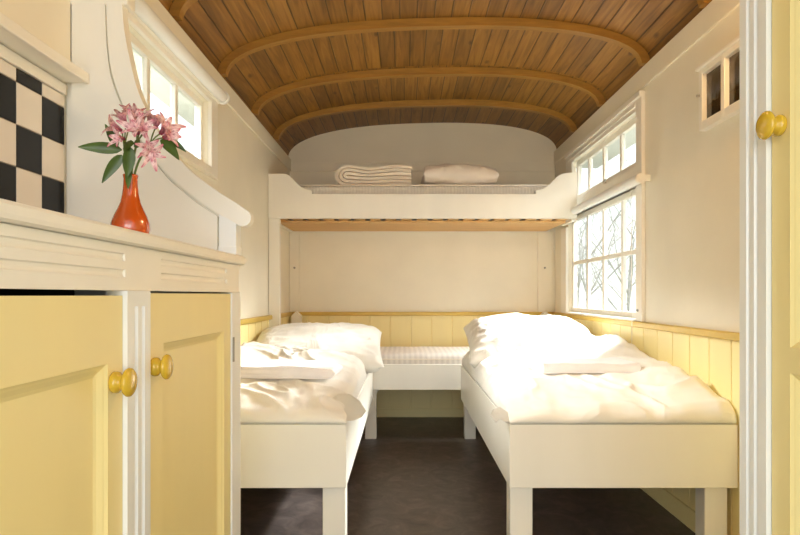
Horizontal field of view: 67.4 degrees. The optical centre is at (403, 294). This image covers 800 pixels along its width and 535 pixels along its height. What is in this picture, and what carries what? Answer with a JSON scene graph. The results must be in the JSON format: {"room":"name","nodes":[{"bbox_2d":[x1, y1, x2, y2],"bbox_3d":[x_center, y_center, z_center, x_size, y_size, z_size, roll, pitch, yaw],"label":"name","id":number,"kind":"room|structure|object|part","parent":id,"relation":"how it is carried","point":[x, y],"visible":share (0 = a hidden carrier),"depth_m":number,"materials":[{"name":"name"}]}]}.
{"room":"caravan interior","nodes":[
{"label":"caravan interior","id":0,"kind":"room"},
{"bbox_2d":[0,24,289,318],"bbox_3d":[-1.020,-0.061,2.225,0.060,2.233,5.950,0,0,0],"label":"wall","id":1,"kind":"structure","parent":0,"point":[245,162],"depth_m":3.82,"materials":[{"name":"paint"}]},
{"bbox_2d":[0,44,66,212],"bbox_3d":[-0.982,-0.363,0.982,0.012,0.492,1.513,0,0,0],"label":"tile backsplash","id":2,"kind":"structure","parent":1,"relation":"attached to","point":[31,112],"depth_m":1.58,"materials":[{"name":"multicoloured tile"}]},
{"bbox_2d":[0,0,70,60],"bbox_3d":[-0.978,-0.860,0.919,0.024,0.440,1.638,0,0,0],"label":"wall panel","id":3,"kind":"object","parent":1,"relation":"attached to","point":[49,21],"depth_m":1.62,"materials":[{"name":"paint"}]},
{"bbox_2d":[0,12,88,83],"bbox_3d":[-0.950,-0.625,0.918,0.080,0.030,1.636,0,0,0],"label":"wall shelf","id":4,"kind":"object","parent":1,"relation":"attached to","point":[13,36],"visible":0.99,"depth_m":1.53,"materials":[{"name":"beige paint"}]},
{"bbox_2d":[128,12,219,179],"bbox_3d":[-1.002,-0.823,2.550,0.088,0.445,1.180,0,0,0],"label":"window","id":5,"kind":"structure","parent":1,"relation":"in","point":[210,169],"depth_m":2.68,"materials":[{"name":"beige paint"}]},
{"bbox_2d":[133,51,194,126],"bbox_3d":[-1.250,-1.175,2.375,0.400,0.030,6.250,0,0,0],"label":"window pane","id":6,"kind":"object","parent":5,"relation":"attached to","point":[159,87],"depth_m":3.44,"materials":[{"name":"glass"}]},
{"bbox_3d":[-1.030,-0.807,2.550,0.032,0.335,0.960,0,0,0],"label":"sash","id":7,"kind":"part","parent":5,"relation":"part of","materials":[{"name":"beige paint"}]},
{"bbox_2d":[135,0,229,104],"bbox_3d":[-0.945,-1.030,2.574,0.069,0.069,1.137,0,0,0],"label":"roller blind","id":8,"kind":"object","parent":5,"relation":"attached to","point":[143,10],"visible":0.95,"depth_m":2.46,"materials":[{"name":"cream fabric"}]},
{"bbox_2d":[144,0,290,171],"bbox_3d":[-0.984,-1.122,2.225,0.012,0.108,5.950,0,0,0],"label":"crown molding","id":9,"kind":"structure","parent":1,"relation":"attached to","point":[236,104],"depth_m":3.33,"materials":[{"name":"paint"}]},
{"bbox_2d":[241,316,290,344],"bbox_3d":[-0.986,0.617,3.500,0.008,0.877,3.400,0,0,0],"label":"wainscot","id":10,"kind":"structure","parent":1,"relation":"attached to","point":[250,332],"depth_m":3.94,"materials":[{"name":"yellow paint"}]},
{"bbox_2d":[241,312,292,324],"bbox_3d":[-0.973,0.162,3.500,0.034,0.032,3.400,0,0,0],"label":"rail","id":11,"kind":"object","parent":1,"relation":"attached to","point":[267,317],"visible":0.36,"depth_m":4.02,"materials":[{"name":"paint"}]},
{"bbox_2d":[288,123,555,311],"bbox_3d":[0.160,-0.244,5.230,2.430,2.598,0.060,0,0,0],"label":"wall","id":12,"kind":"structure","parent":0,"point":[339,271],"depth_m":5.20,"materials":[{"name":"paint"}]},
{"bbox_2d":[290,232,298,311],"bbox_3d":[-0.947,-0.201,5.190,0.084,0.689,0.020,0,0,0],"label":"batten","id":13,"kind":"object","parent":12,"relation":"attached to","point":[294,236],"visible":0.99,"depth_m":5.18,"materials":[{"name":"paint"}]},
{"bbox_2d":[302,316,485,407],"bbox_3d":[0.160,0.617,5.196,2.284,0.877,0.008,0,0,0],"label":"wainscot","id":14,"kind":"structure","parent":12,"relation":"attached to","point":[404,331],"depth_m":5.19,"materials":[{"name":"yellow paint"}]},
{"bbox_2d":[377,408,463,416],"bbox_3d":[0.160,1.018,5.185,2.256,0.075,0.014,0,0,0],"label":"baseboard","id":15,"kind":"structure","parent":12,"relation":"attached to","point":[381,412],"depth_m":5.18,"materials":[{"name":"yellow paint"}]},
{"bbox_2d":[291,162,553,170],"bbox_3d":[0.160,-1.110,5.193,2.276,0.080,0.014,0,0,0],"label":"crown molding","id":16,"kind":"structure","parent":12,"relation":"attached to","point":[295,166],"depth_m":5.19,"materials":[{"name":"paint"}]},
{"bbox_2d":[293,312,551,315],"bbox_3d":[0.160,0.162,5.183,2.232,0.032,0.034,0,0,0],"label":"rail","id":17,"kind":"object","parent":12,"relation":"attached to","point":[301,313],"visible":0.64,"depth_m":5.17,"materials":[{"name":"paint"}]},
{"bbox_2d":[268,172,576,326],"bbox_3d":[0.136,-0.209,4.779,2.243,1.374,0.838,0,0,0],"label":"bunk bed","id":18,"kind":"object","parent":12,"relation":"attached to","point":[287,200],"visible":0.99,"depth_m":4.36,"materials":[{"name":"beige paint"}]},
{"bbox_3d":[-0.945,-0.039,4.387,0.082,1.034,0.046,0,0,0],"label":"post","id":19,"kind":"part","parent":18,"relation":"part of","materials":[{"name":"beige paint"}]},
{"bbox_2d":[290,184,552,220],"bbox_3d":[0.130,-0.695,4.756,2.143,0.231,0.733,0,0,0],"label":"mattress","id":20,"kind":"object","parent":18,"relation":"on","point":[344,188],"visible":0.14,"depth_m":4.40,"materials":[{"name":"beige fabric"}]},
{"bbox_2d":[335,164,411,184],"bbox_3d":[-0.225,-0.890,4.650,0.570,0.166,0.411,0,0,0],"label":"quilt","id":21,"kind":"object","parent":20,"relation":"on","point":[346,174],"visible":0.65,"depth_m":4.45,"materials":[{"name":"beige fabric"}]},
{"bbox_2d":[421,163,498,184],"bbox_3d":[0.420,-0.900,4.660,0.569,0.189,0.471,0,0,0],"label":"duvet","id":22,"kind":"object","parent":20,"relation":"on","point":[446,173],"visible":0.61,"depth_m":4.44,"materials":[{"name":"white fabric"}]},
{"bbox_3d":[0.136,-0.603,5.185,2.243,0.115,0.026,0,0,0],"label":"rail","id":23,"kind":"part","parent":18,"relation":"part of","materials":[{"name":"beige paint"}]},
{"bbox_2d":[537,232,552,311],"bbox_3d":[1.220,-0.201,5.190,0.130,0.689,0.020,0,0,0],"label":"batten","id":24,"kind":"object","parent":12,"relation":"attached to","point":[544,239],"visible":0.95,"depth_m":5.18,"materials":[{"name":"paint"}]},
{"bbox_2d":[159,0,703,154],"bbox_3d":[0.160,-1.356,2.225,2.430,0.374,5.950,0,0,0],"label":"ceiling","id":25,"kind":"structure","parent":0,"point":[217,28],"depth_m":3.57,"materials":[{"name":"brown wood"}]},
{"bbox_2d":[273,99,576,140],"bbox_3d":[0.160,-1.340,4.599,2.327,0.305,0.046,0,0,0],"label":"rib","id":26,"kind":"object","parent":25,"relation":"attached to","point":[567,121],"visible":0.98,"depth_m":4.58,"materials":[{"name":"brown wood"}]},
{"bbox_2d":[251,67,605,115],"bbox_3d":[0.160,-1.340,3.949,2.327,0.305,0.046,0,0,0],"label":"rib","id":27,"kind":"object","parent":25,"relation":"attached to","point":[585,87],"visible":0.99,"depth_m":3.93,"materials":[{"name":"brown wood"}]},
{"bbox_2d":[218,17,649,76],"bbox_3d":[0.160,-1.340,3.244,2.327,0.305,0.046,0,0,0],"label":"rib","id":28,"kind":"object","parent":25,"relation":"attached to","point":[442,23],"visible":0.98,"depth_m":3.22,"materials":[{"name":"brown wood"}]},
{"bbox_2d":[169,0,711,20],"bbox_3d":[0.160,-1.340,2.579,2.327,0.305,0.046,0,0,0],"label":"rib","id":29,"kind":"object","parent":25,"relation":"attached to","point":[178,8],"visible":0.9,"depth_m":2.56,"materials":[{"name":"brown wood"}]},
{"bbox_2d":[241,417,694,534],"bbox_3d":[0.160,1.080,2.275,2.500,0.050,6.050,0,0,0],"label":"floor","id":30,"kind":"structure","parent":0,"point":[419,475],"depth_m":3.06,"materials":[{"name":"plastic"}]},
{"bbox_2d":[0,223,240,534],"bbox_3d":[-0.721,0.483,0.954,0.534,1.143,1.667,0,0,0],"label":"base cabinet","id":31,"kind":"object","parent":30,"relation":"on","point":[120,364],"visible":1,"depth_m":1.02,"materials":[{"name":"beige paint"}]},
{"bbox_3d":[-0.980,0.483,0.953,0.016,1.143,1.665,0,0,0],"label":"panel","id":32,"kind":"part","parent":31,"relation":"part of","materials":[{"name":"black"}]},
{"bbox_3d":[-0.497,0.499,0.778,0.013,0.771,0.427,0,0,0],"label":"panel","id":33,"kind":"part","parent":31,"relation":"part of","materials":[{"name":"yellow paint"}]},
{"bbox_3d":[-0.502,0.483,0.770,0.024,0.964,0.550,0,0,0],"label":"door","id":34,"kind":"part","parent":31,"relation":"part of","materials":[{"name":"yellow paint"}]},
{"bbox_2d":[0,198,245,264],"bbox_3d":[-0.729,-0.102,0.948,0.511,0.027,1.695,0,0,0],"label":"countertop","id":35,"kind":"structure","parent":31,"relation":"on","point":[11,212],"depth_m":0.93,"materials":[{"name":"beige paint"}]},
{"bbox_2d":[110,174,149,233],"bbox_3d":[-0.622,-0.195,1.365,0.084,0.158,0.084,0,0,0],"label":"vase","id":36,"kind":"object","parent":35,"relation":"on","point":[129,214],"visible":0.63,"depth_m":1.34,"materials":[{"name":"orange ceramic"}]},
{"bbox_2d":[78,103,144,182],"bbox_3d":[-0.663,-0.338,1.352,0.124,0.194,0.122,0,0,0],"label":"flower","id":37,"kind":"object","parent":36,"relation":"in","point":[114,137],"visible":0.76,"depth_m":1.34,"materials":[{"name":"pink plant"}]},
{"bbox_3d":[-0.630,-0.322,1.360,0.012,0.161,0.053,0,0,-9],"label":"stem","id":38,"kind":"part","parent":37,"relation":"part of","materials":[{"name":"green plant"}]},
{"bbox_2d":[116,103,160,176],"bbox_3d":[-0.596,-0.338,1.357,0.104,0.194,0.132,0,0,-12],"label":"flower","id":39,"kind":"object","parent":36,"relation":"in","point":[137,125],"visible":0.89,"depth_m":1.33,"materials":[{"name":"pink plant"}]},
{"bbox_3d":[-0.601,-0.321,1.363,0.039,0.160,0.079,0,0,-23],"label":"stem","id":40,"kind":"part","parent":39,"relation":"part of","materials":[{"name":"green plant"}]},
{"bbox_2d":[125,110,186,188],"bbox_3d":[-0.560,-0.330,1.346,0.123,0.189,0.103,0,0,15],"label":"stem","id":41,"kind":"object","parent":36,"relation":"in","point":[169,131],"visible":0.95,"depth_m":1.34,"materials":[{"name":"pink plant"}]},
{"bbox_3d":[-0.577,-0.311,1.359,0.078,0.140,0.035,0,0,28],"label":"stem","id":42,"kind":"part","parent":41,"relation":"part of","materials":[{"name":"plant"}]},
{"bbox_2d":[66,0,253,255],"bbox_3d":[-0.715,-0.508,1.764,0.545,0.784,0.057,0,0,0],"label":"panel","id":43,"kind":"object","parent":35,"relation":"on","point":[178,205],"depth_m":1.74,"materials":[{"name":"beige paint"}]},
{"bbox_3d":[-0.894,-0.871,1.765,0.186,0.058,0.054,0,0,0],"label":"rail","id":44,"kind":"part","parent":43,"relation":"part of","materials":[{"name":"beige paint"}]},
{"bbox_3d":[-0.760,-0.482,1.766,0.457,0.732,0.020,0,0,0],"label":"panel","id":45,"kind":"part","parent":43,"relation":"part of","materials":[{"name":"beige paint"}]},
{"bbox_3d":[-0.511,-0.175,1.764,0.053,0.117,0.057,0,0,0],"label":"newel post","id":46,"kind":"part","parent":43,"relation":"part of","materials":[{"name":"white paint"}]},
{"bbox_3d":[-0.472,0.147,1.010,0.036,0.049,0.049,0,0,0],"label":"knob","id":47,"kind":"part","parent":31,"relation":"part of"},
{"bbox_3d":[-0.746,0.483,1.775,0.449,1.143,0.020,0,0,0],"label":"panel","id":48,"kind":"part","parent":31,"relation":"part of","materials":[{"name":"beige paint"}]},
{"bbox_3d":[-0.472,0.140,1.170,0.036,0.049,0.049,0,0,0],"label":"knob","id":49,"kind":"part","parent":31,"relation":"part of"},
{"bbox_3d":[-0.502,0.481,1.418,0.024,0.968,0.552,0,0,0],"label":"door","id":50,"kind":"part","parent":31,"relation":"part of","materials":[{"name":"yellow paint"}]},
{"bbox_3d":[-0.497,0.491,1.428,0.013,0.787,0.412,0,0,0],"label":"panel","id":51,"kind":"part","parent":31,"relation":"part of","materials":[{"name":"yellow paint"}]},
{"bbox_2d":[241,373,372,534],"bbox_3d":[-0.593,0.780,3.335,0.735,0.550,2.000,0,0,0],"label":"bed","id":52,"kind":"object","parent":30,"relation":"on","point":[272,455],"visible":0.42,"depth_m":2.33,"materials":[{"name":"beige paint"}]},
{"bbox_3d":[-0.276,0.904,2.404,0.090,0.302,0.080,0,0,0],"label":"leg","id":53,"kind":"part","parent":52,"relation":"part of","materials":[{"name":"beige paint"}]},
{"bbox_3d":[-0.238,0.628,3.349,0.026,0.247,1.971,0,0,0],"label":"rail","id":54,"kind":"part","parent":52,"relation":"part of","materials":[{"name":"beige paint"}]},
{"bbox_3d":[-0.595,0.548,3.342,0.671,0.063,1.916,0,0,0],"label":"mattress","id":55,"kind":"object","parent":52,"relation":"on","visible":0},
{"bbox_2d":[241,341,367,423],"bbox_3d":[-0.553,0.384,3.274,0.803,0.240,1.891,0,0,0],"label":"duvet","id":56,"kind":"object","parent":55,"relation":"on","point":[334,400],"visible":0.56,"depth_m":2.48,"materials":[{"name":"beige fabric"}]},
{"bbox_2d":[241,359,342,378],"bbox_3d":[-0.519,0.338,2.760,0.451,0.055,0.299,0,0,0],"label":"folded towel","id":57,"kind":"object","parent":56,"relation":"on","point":[257,369],"visible":0.98,"depth_m":2.62,"materials":[{"name":"white fabric"}]},
{"bbox_2d":[256,322,383,373],"bbox_3d":[-0.555,0.337,3.860,0.840,0.304,0.680,0,0,-3],"label":"pillow","id":58,"kind":"object","parent":56,"relation":"on","point":[362,341],"visible":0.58,"depth_m":3.73,"materials":[{"name":"beige fabric"}]},
{"bbox_2d":[291,311,548,438],"bbox_3d":[0.160,0.597,4.760,2.240,0.917,0.800,0,0,0],"label":"bed","id":59,"kind":"object","parent":30,"relation":"on","point":[391,376],"visible":0.41,"depth_m":4.36,"materials":[{"name":"beige paint"}]},
{"bbox_3d":[-0.915,0.597,5.122,0.078,0.917,0.075,0,0,0],"label":"corner post","id":60,"kind":"part","parent":59,"relation":"part of","materials":[{"name":"beige paint"}]},
{"bbox_3d":[-0.227,0.873,4.430,0.117,0.364,0.080,0,0,0],"label":"leg","id":61,"kind":"part","parent":59,"relation":"part of","materials":[{"name":"beige paint"}]},
{"bbox_2d":[380,346,469,363],"bbox_3d":[0.110,0.507,4.729,1.505,0.155,0.669,0,0,0],"label":"mattress","id":62,"kind":"object","parent":59,"relation":"on","point":[398,354],"visible":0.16,"depth_m":4.41,"materials":[{"name":"beige fabric"}]},
{"bbox_3d":[0.467,0.873,4.430,0.117,0.364,0.080,0,0,0],"label":"leg","id":63,"kind":"part","parent":59,"relation":"part of","materials":[{"name":"beige paint"}]},
{"bbox_2d":[461,365,737,534],"bbox_3d":[0.856,0.780,3.335,0.889,0.550,2.000,0,0,0],"label":"bed","id":64,"kind":"object","parent":30,"relation":"on","point":[701,457],"visible":0.72,"depth_m":2.33,"materials":[{"name":"beige paint"}]},
{"bbox_3d":[0.424,0.628,3.349,0.026,0.247,1.971,0,0,0],"label":"rail","id":65,"kind":"part","parent":64,"relation":"part of","materials":[{"name":"beige paint"}]},
{"bbox_3d":[0.462,0.904,2.404,0.090,0.302,0.080,0,0,0],"label":"leg","id":66,"kind":"part","parent":64,"relation":"part of","materials":[{"name":"beige paint"}]},
{"bbox_3d":[1.230,0.904,2.404,0.090,0.302,0.080,0,0,0],"label":"leg","id":67,"kind":"part","parent":64,"relation":"part of","materials":[{"name":"beige paint"}]},
{"bbox_3d":[0.848,0.548,3.342,0.806,0.063,1.916,0,0,0],"label":"mattress","id":68,"kind":"object","parent":64,"relation":"on","visible":0},
{"bbox_2d":[462,334,736,423],"bbox_3d":[0.816,0.365,3.290,0.952,0.277,1.940,0,0,0],"label":"duvet","id":69,"kind":"object","parent":68,"relation":"on","point":[662,392],"visible":0.78,"depth_m":2.50,"materials":[{"name":"beige fabric"}]},
{"bbox_2d":[463,313,593,367],"bbox_3d":[0.815,0.305,3.850,0.830,0.374,0.782,0,0,3],"label":"pillow","id":70,"kind":"object","parent":69,"relation":"on","point":[487,336],"visible":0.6,"depth_m":3.64,"materials":[{"name":"beige fabric"}]},
{"bbox_2d":[528,357,640,373],"bbox_3d":[0.846,0.327,2.850,0.453,0.057,0.271,0,0,-3],"label":"folded towel","id":71,"kind":"object","parent":69,"relation":"on","point":[549,365],"visible":1,"depth_m":2.73,"materials":[{"name":"white fabric"}]},
{"bbox_2d":[740,0,799,534],"bbox_3d":[0.942,0.003,0.774,0.656,2.105,0.748,0,0,0],"label":"tall cabinet","id":72,"kind":"object","parent":30,"relation":"on","point":[769,29],"visible":1,"depth_m":1.06,"materials":[{"name":"white paint"}]},
{"bbox_3d":[0.632,-0.292,1.034,0.036,0.049,0.049,0,0,0],"label":"knob","id":73,"kind":"part","parent":72,"relation":"part of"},
{"bbox_3d":[0.662,-0.037,0.776,0.024,2.005,0.568,0,0,0],"label":"door","id":74,"kind":"part","parent":72,"relation":"part of","materials":[{"name":"yellow paint"}]},
{"bbox_3d":[0.657,0.493,0.777,0.013,0.723,0.465,0,0,0],"label":"panel","id":75,"kind":"part","parent":72,"relation":"part of","materials":[{"name":"yellow paint"}]},
{"bbox_3d":[0.657,-0.441,0.777,0.013,1.058,0.465,0,0,0],"label":"panel","id":76,"kind":"part","parent":72,"relation":"part of","materials":[{"name":"yellow paint"}]},
{"bbox_2d":[555,5,739,332],"bbox_3d":[1.340,-0.093,2.225,0.060,2.297,5.950,0,0,0],"label":"wall","id":77,"kind":"structure","parent":0,"point":[692,193],"depth_m":2.77,"materials":[{"name":"paint"}]},
{"bbox_2d":[582,127,635,167],"bbox_3d":[1.570,-1.175,2.375,0.400,0.030,6.250,0,0,0],"label":"eave","id":78,"kind":"object","parent":77,"relation":"attached to","point":[613,150],"visible":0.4,"depth_m":4.78,"materials":[{"name":"paint"}]},
{"bbox_2d":[552,90,739,341],"bbox_3d":[1.323,-0.467,3.185,0.097,1.290,4.030,0,0,0],"label":"window","id":79,"kind":"structure","parent":77,"relation":"in","point":[635,104],"depth_m":3.72,"materials":[{"name":"beige paint"}]},
{"bbox_3d":[1.355,-0.241,4.060,0.032,0.748,1.440,0,0,0],"label":"sash","id":80,"kind":"part","parent":79,"relation":"part of","materials":[{"name":"beige paint"}]},
{"bbox_3d":[1.340,-0.871,3.975,0.032,0.298,1.270,0,0,0],"label":"transom sash","id":81,"kind":"part","parent":79,"relation":"part of","materials":[{"name":"beige paint"}]},
{"bbox_2d":[571,173,649,342],"bbox_3d":[1.248,-0.183,3.741,0.079,0.907,1.232,0,0,0],"label":"roller blind","id":82,"kind":"object","parent":79,"relation":"attached to","point":[639,178],"visible":0.99,"depth_m":3.42,"materials":[{"name":"white fabric"}]},
{"bbox_3d":[1.264,-0.160,3.333,0.005,0.860,0.009,0,0,-22],"label":"pull cord","id":83,"kind":"part","parent":82,"relation":"part of","materials":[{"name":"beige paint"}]},
{"bbox_2d":[554,0,739,164],"bbox_3d":[1.304,-1.186,2.225,0.012,0.112,5.950,0,0,0],"label":"crown molding","id":84,"kind":"structure","parent":77,"relation":"attached to","point":[715,11],"depth_m":3.06,"materials":[{"name":"paint"}]},
{"bbox_2d":[571,318,739,534],"bbox_3d":[1.306,0.617,3.185,0.008,0.877,4.030,0,0,0],"label":"wainscot","id":85,"kind":"structure","parent":77,"relation":"attached to","point":[716,362],"depth_m":2.63,"materials":[{"name":"yellow paint"}]},
{"bbox_2d":[641,488,694,532],"bbox_3d":[1.295,1.010,3.181,0.014,0.090,4.022,0,0,0],"label":"baseboard","id":86,"kind":"structure","parent":77,"relation":"attached to","point":[676,507],"depth_m":2.86,"materials":[{"name":"yellow paint"}]},
{"bbox_2d":[695,35,739,130],"bbox_3d":[1.286,-0.846,2.406,0.047,0.276,0.412,0,0,0],"label":"window","id":87,"kind":"structure","parent":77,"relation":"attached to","point":[719,75],"depth_m":2.44,"materials":[{"name":"beige paint"}]},
{"bbox_3d":[1.302,-0.845,2.495,0.010,0.200,0.150,0,0,0],"label":"pane","id":88,"kind":"part","parent":87,"relation":"part of","materials":[{"name":"clear glass"}]},
{"bbox_3d":[1.288,-0.977,2.406,0.043,0.014,0.412,0,0,0],"label":"moulding","id":89,"kind":"part","parent":87,"relation":"part of","materials":[{"name":"beige paint"}]},
{"bbox_3d":[1.302,-0.845,2.324,0.010,0.200,0.137,0,0,0],"label":"pane","id":90,"kind":"part","parent":87,"relation":"part of","materials":[{"name":"clear glass"}]},
{"label":"outside","id":91,"kind":"structure","parent":0,"visible":0},
{"bbox_3d":[0.000,1.880,15.000,80.000,0.050,90.000,0,0,0],"label":"ground","id":92,"kind":"structure","parent":91,"visible":0},
{"bbox_2d":[577,173,632,307],"bbox_3d":[9.206,-2.254,29.587,7.001,8.228,4.823,0,0,-34],"label":"bare tree","id":93,"kind":"object","parent":92,"relation":"on","point":[579,257],"visible":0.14,"depth_m":28.89,"materials":[{"name":"grey plant"}]},
{"bbox_2d":[577,149,635,313],"bbox_3d":[4.609,-1.247,15.007,5.241,6.217,4.924,0,0,13],"label":"bare tree","id":94,"kind":"object","parent":92,"relation":"on","point":[617,216],"visible":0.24,"depth_m":14.67,"materials":[{"name":"grey plant"}]},
{"bbox_2d":[577,159,635,317],"bbox_3d":[7.026,-1.903,20.815,4.630,7.537,7.304,0,0,6],"label":"bare tree","id":95,"kind":"object","parent":92,"relation":"on","point":[616,207],"visible":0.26,"depth_m":20.09,"materials":[{"name":"grey plant"}]},
{"bbox_2d":[594,176,635,304],"bbox_3d":[13.432,-2.972,35.330,4.928,9.656,7.521,0,0,-21],"label":"bare tree","id":96,"kind":"object","parent":92,"relation":"on","point":[608,176],"visible":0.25,"depth_m":36.14,"materials":[{"name":"grey plant"}]}
]}

